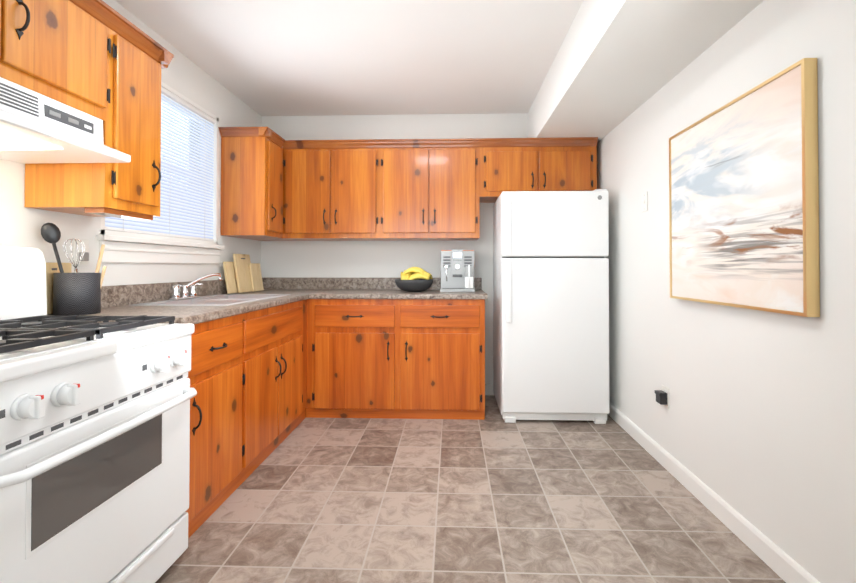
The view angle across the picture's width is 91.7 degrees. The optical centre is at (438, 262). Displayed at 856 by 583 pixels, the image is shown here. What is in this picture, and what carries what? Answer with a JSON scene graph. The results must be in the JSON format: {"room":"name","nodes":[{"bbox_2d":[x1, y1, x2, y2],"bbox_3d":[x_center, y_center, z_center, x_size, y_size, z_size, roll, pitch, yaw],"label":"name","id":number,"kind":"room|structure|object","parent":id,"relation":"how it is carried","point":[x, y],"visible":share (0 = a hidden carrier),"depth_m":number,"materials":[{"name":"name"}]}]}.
{"room":"kitchen","nodes":[
{"label":"kitchen","id":0,"kind":"room"},
{"bbox_2d":[0,0,261,285],"bbox_3d":[-1.728,-0.106,0.983,0.120,2.460,5.440,0,-1,2],"label":"wall","id":1,"kind":"structure","parent":0,"point":[21,224],"depth_m":2.27,"materials":[{"name":"paint"}]},
{"bbox_2d":[0,0,139,167],"bbox_3d":[-1.435,-0.699,1.256,0.440,0.610,0.782,0,-1,2],"label":"upper cabinet","id":2,"kind":"object","parent":1,"relation":"attached to","point":[80,107],"depth_m":1.48,"materials":[{"name":"brown wood"}]},
{"bbox_2d":[0,77,130,163],"bbox_3d":[-1.435,-0.475,1.253,0.441,0.172,0.756,0,-1,2],"label":"range hood","id":3,"kind":"object","parent":2,"relation":"attached to","point":[38,126],"depth_m":1.41,"materials":[{"name":"white metal"}]},
{"bbox_2d":[73,239,88,264],"bbox_3d":[-1.623,-0.046,1.899,0.029,0.120,0.076,0,-1,2],"label":"electrical outlet","id":4,"kind":"object","parent":1,"relation":"attached to","point":[84,260],"visible":0.83,"depth_m":1.89,"materials":[{"name":"white plastic"}]},
{"bbox_2d":[25,30,171,219],"bbox_3d":[-1.466,-0.607,1.804,0.344,0.780,0.314,0,-1,2],"label":"upper cabinet","id":5,"kind":"object","parent":1,"relation":"attached to","point":[126,193],"depth_m":1.75,"materials":[{"name":"brown wood"}]},
{"bbox_2d":[95,81,224,263],"bbox_3d":[-1.657,-0.527,2.511,0.165,1.065,1.050,0,-1,2],"label":"window","id":6,"kind":"structure","parent":1,"relation":"in","point":[122,250],"depth_m":2.49,"materials":[{"name":"white"}]},
{"bbox_2d":[105,86,215,240],"bbox_3d":[-1.636,-0.594,2.521,0.050,0.876,0.952,0,-1,2],"label":"window blind","id":7,"kind":"object","parent":6,"relation":"attached to","point":[186,210],"visible":0.56,"depth_m":2.65,"materials":[{"name":"white plastic"}]},
{"bbox_2d":[101,277,262,308],"bbox_3d":[-1.600,0.176,2.669,0.020,0.107,2.049,0,-1,2],"label":"backsplash","id":8,"kind":"structure","parent":1,"relation":"attached to","point":[117,294],"depth_m":2.21,"materials":[{"name":"stone"}]},
{"bbox_2d":[220,127,283,239],"bbox_3d":[-1.420,-0.589,3.217,0.344,0.785,0.346,0,-1,2],"label":"upper cabinet","id":9,"kind":"object","parent":1,"relation":"attached to","point":[252,158],"depth_m":3.05,"materials":[{"name":"brown wood"}]},
{"bbox_2d":[115,0,582,115],"bbox_3d":[-0.224,-1.397,0.949,3.130,0.120,5.680,0,-1,2],"label":"ceiling","id":10,"kind":"structure","parent":0,"point":[324,57],"depth_m":2.57,"materials":[{"name":"paint"}]},
{"bbox_2d":[528,0,763,142],"bbox_3d":[0.957,-1.172,0.908,0.527,0.330,5.440,0,-1,2],"label":"soffit beam","id":11,"kind":"structure","parent":10,"relation":"attached to","point":[615,63],"depth_m":2.09,"materials":[{"name":"paint"}]},
{"bbox_2d":[261,113,527,383],"bbox_3d":[-0.135,-0.076,3.713,3.130,2.460,0.120,0,-1,2],"label":"wall","id":12,"kind":"structure","parent":0,"point":[339,259],"depth_m":3.67,"materials":[{"name":"paint"}]},
{"bbox_2d":[288,140,339,240],"bbox_3d":[-1.045,-0.586,3.512,0.366,0.785,0.344,0,-1,2],"label":"upper cabinet","id":13,"kind":"object","parent":12,"relation":"attached to","point":[309,161],"depth_m":3.34,"materials":[{"name":"brown wood"}]},
{"bbox_2d":[332,139,387,240],"bbox_3d":[-0.665,-0.586,3.500,0.396,0.785,0.344,0,-1,2],"label":"upper cabinet","id":14,"kind":"object","parent":12,"relation":"attached to","point":[355,163],"depth_m":3.33,"materials":[{"name":"brown wood"}]},
{"bbox_2d":[263,277,481,288],"bbox_3d":[-0.601,0.187,3.652,1.954,0.107,0.020,0,-1,2],"label":"backsplash","id":15,"kind":"structure","parent":12,"relation":"attached to","point":[268,282],"depth_m":3.65,"materials":[{"name":"stone"}]},
{"bbox_2d":[380,139,431,240],"bbox_3d":[-0.268,-0.586,3.487,0.398,0.785,0.344,0,-1,2],"label":"upper cabinet","id":16,"kind":"object","parent":12,"relation":"attached to","point":[405,164],"depth_m":3.32,"materials":[{"name":"brown wood"}]},
{"bbox_2d":[432,138,479,240],"bbox_3d":[0.132,-0.586,3.474,0.402,0.785,0.344,0,-1,2],"label":"upper cabinet","id":17,"kind":"object","parent":12,"relation":"attached to","point":[455,162],"depth_m":3.30,"materials":[{"name":"brown wood"}]},
{"bbox_2d":[485,384,493,394],"bbox_3d":[0.836,1.108,3.602,0.916,0.090,0.014,0,-1,2],"label":"baseboard","id":18,"kind":"structure","parent":12,"relation":"attached to","point":[488,389],"depth_m":3.61,"materials":[{"name":"white"}]},
{"bbox_2d":[480,137,597,202],"bbox_3d":[0.795,-0.751,3.455,0.924,0.455,0.344,0,-1,2],"label":"upper cabinet","id":19,"kind":"object","parent":12,"relation":"attached to","point":[560,163],"depth_m":3.29,"materials":[{"name":"brown wood"}]},
{"bbox_2d":[155,395,785,582],"bbox_3d":[-0.224,1.183,0.920,3.130,0.120,5.680,0,-1,2],"label":"floor","id":20,"kind":"structure","parent":0,"point":[492,497],"depth_m":1.87,"materials":[{"name":"tile"}]},
{"bbox_2d":[0,246,196,582],"bbox_3d":[-1.267,0.531,1.236,0.746,1.190,0.760,0,-1,2],"label":"stove","id":21,"kind":"object","parent":20,"relation":"on","point":[94,447],"visible":1,"depth_m":1.21,"materials":[{"name":"white metal"}]},
{"bbox_2d":[183,309,246,538],"bbox_3d":[-1.315,0.695,1.875,0.640,0.877,0.492,0,-1,2],"label":"base cabinet","id":22,"kind":"object","parent":20,"relation":"on","point":[218,373],"depth_m":1.87,"materials":[{"name":"brown wood"}]},
{"bbox_2d":[43,293,302,323],"bbox_3d":[-1.303,0.240,2.292,0.638,0.040,1.317,0,-1,2],"label":"countertop","id":23,"kind":"structure","parent":22,"relation":"on","point":[182,313],"depth_m":1.93,"materials":[{"name":"stone"}]},
{"bbox_2d":[46,263,71,313],"bbox_3d":[-1.612,0.108,1.737,0.012,0.214,0.160,0,-1,2],"label":"cutting board","id":24,"kind":"object","parent":23,"relation":"on","point":[51,268],"visible":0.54,"depth_m":1.73,"materials":[{"name":"brown wood"}]},
{"bbox_2d":[41,223,106,315],"bbox_3d":[-1.521,0.027,1.748,0.157,0.377,0.177,0,-1,2],"label":"utensil holder","id":25,"kind":"object","parent":23,"relation":"on","point":[75,293],"visible":1,"depth_m":1.70,"materials":[{"name":"black plastic"}]},
{"bbox_2d":[167,273,222,300],"bbox_3d":[-1.493,0.146,2.573,0.130,0.153,0.339,0,-1,2],"label":"faucet","id":26,"kind":"object","parent":23,"relation":"on","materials":[{"name":"silver metal"}]},
{"bbox_2d":[131,293,286,304],"bbox_3d":[-1.318,0.311,2.541,0.514,0.178,0.843,0,-1,2],"label":"sink","id":27,"kind":"object","parent":23,"relation":"in","point":[208,298],"depth_m":2.53,"materials":[{"name":"silver metal"}]},
{"bbox_2d":[247,297,306,477],"bbox_3d":[-1.294,0.702,2.533,0.640,0.877,0.825,0,-1,2],"label":"base cabinet","id":28,"kind":"object","parent":20,"relation":"on","point":[276,362],"depth_m":2.48,"materials":[{"name":"brown wood"}]},
{"bbox_2d":[311,297,398,418],"bbox_3d":[-0.638,0.711,3.349,0.695,0.877,0.615,0,-1,2],"label":"base cabinet","id":29,"kind":"object","parent":20,"relation":"on","point":[355,340],"depth_m":3.04,"materials":[{"name":"brown wood"}]},
{"bbox_2d":[247,289,486,296],"bbox_3d":[-0.612,0.253,3.295,1.954,0.037,0.732,0,-1,2],"label":"countertop","id":30,"kind":"structure","parent":29,"relation":"on","point":[306,292],"depth_m":3.23,"materials":[{"name":"stone"}]},
{"bbox_2d":[223,254,263,293],"bbox_3d":[-1.502,0.083,3.217,0.089,0.294,0.453,0,-1,8],"label":"cutting boards","id":31,"kind":"object","parent":30,"relation":"on","point":[242,273],"visible":1,"depth_m":3.17,"materials":[{"name":"brown wood"}]},
{"bbox_2d":[395,267,432,291],"bbox_3d":[-0.197,0.134,3.342,0.310,0.199,0.310,0,-1,2],"label":"bowl","id":32,"kind":"object","parent":30,"relation":"on","point":[415,279],"visible":1,"depth_m":3.27,"materials":[{"name":"grey ceramic"}]},
{"bbox_2d":[440,249,474,291],"bbox_3d":[0.155,0.065,3.426,0.276,0.339,0.351,0,-1,2],"label":"coffee machine","id":33,"kind":"object","parent":30,"relation":"on","point":[457,270],"visible":1,"depth_m":3.30,"materials":[{"name":"silver metal"}]},
{"bbox_2d":[399,297,486,419],"bbox_3d":[0.029,0.711,3.328,0.639,0.877,0.615,0,-1,2],"label":"base cabinet","id":34,"kind":"object","parent":20,"relation":"on","point":[442,339],"depth_m":3.02,"materials":[{"name":"brown wood"}]},
{"bbox_2d":[493,189,608,423],"bbox_3d":[0.840,0.315,3.246,0.756,1.667,0.662,0,-1,2],"label":"fridge","id":35,"kind":"object","parent":20,"relation":"on","point":[550,308],"visible":1,"depth_m":2.95,"materials":[{"name":"white metal"}]},
{"bbox_2d":[597,0,855,582],"bbox_3d":[1.278,-0.108,0.826,0.120,2.460,5.560,0,-1,2],"label":"wall","id":36,"kind":"structure","parent":0,"point":[754,424],"depth_m":1.63,"materials":[{"name":"paint"}]},
{"bbox_2d":[642,192,647,211],"bbox_3d":[1.267,-0.372,2.558,0.011,0.116,0.072,0,-1,2],"label":"switch plate","id":37,"kind":"object","parent":36,"relation":"attached to","point":[644,201],"visible":1,"depth_m":2.55,"materials":[{"name":"white plastic"}]},
{"bbox_2d":[655,385,668,408],"bbox_3d":[1.240,0.748,2.311,0.049,0.116,0.072,0,-1,2],"label":"electrical outlet","id":38,"kind":"object","parent":36,"relation":"attached to","point":[662,397],"visible":1,"depth_m":2.28,"materials":[{"name":"white plastic"}]},
{"bbox_2d":[608,402,819,582],"bbox_3d":[1.213,1.076,0.875,0.014,0.092,5.440,0,-1,2],"label":"baseboard","id":39,"kind":"structure","parent":36,"relation":"attached to","point":[780,562],"depth_m":1.80,"materials":[{"name":"white wood"}]},
{"bbox_2d":[669,58,819,316],"bbox_3d":[1.224,-0.240,1.768,0.042,0.842,0.844,0,-1,2],"label":"framed painting","id":40,"kind":"object","parent":36,"relation":"attached to","point":[744,200],"visible":1,"depth_m":1.59,"materials":[{"name":"fabric"}]},
{"label":"outside","id":41,"kind":"structure","parent":0,"visible":0},
{"bbox_2d":[161,103,188,181],"bbox_3d":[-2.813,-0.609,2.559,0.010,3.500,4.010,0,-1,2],"label":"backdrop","id":42,"kind":"structure","parent":41,"point":[172,136],"depth_m":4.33,"materials":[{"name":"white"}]}
]}

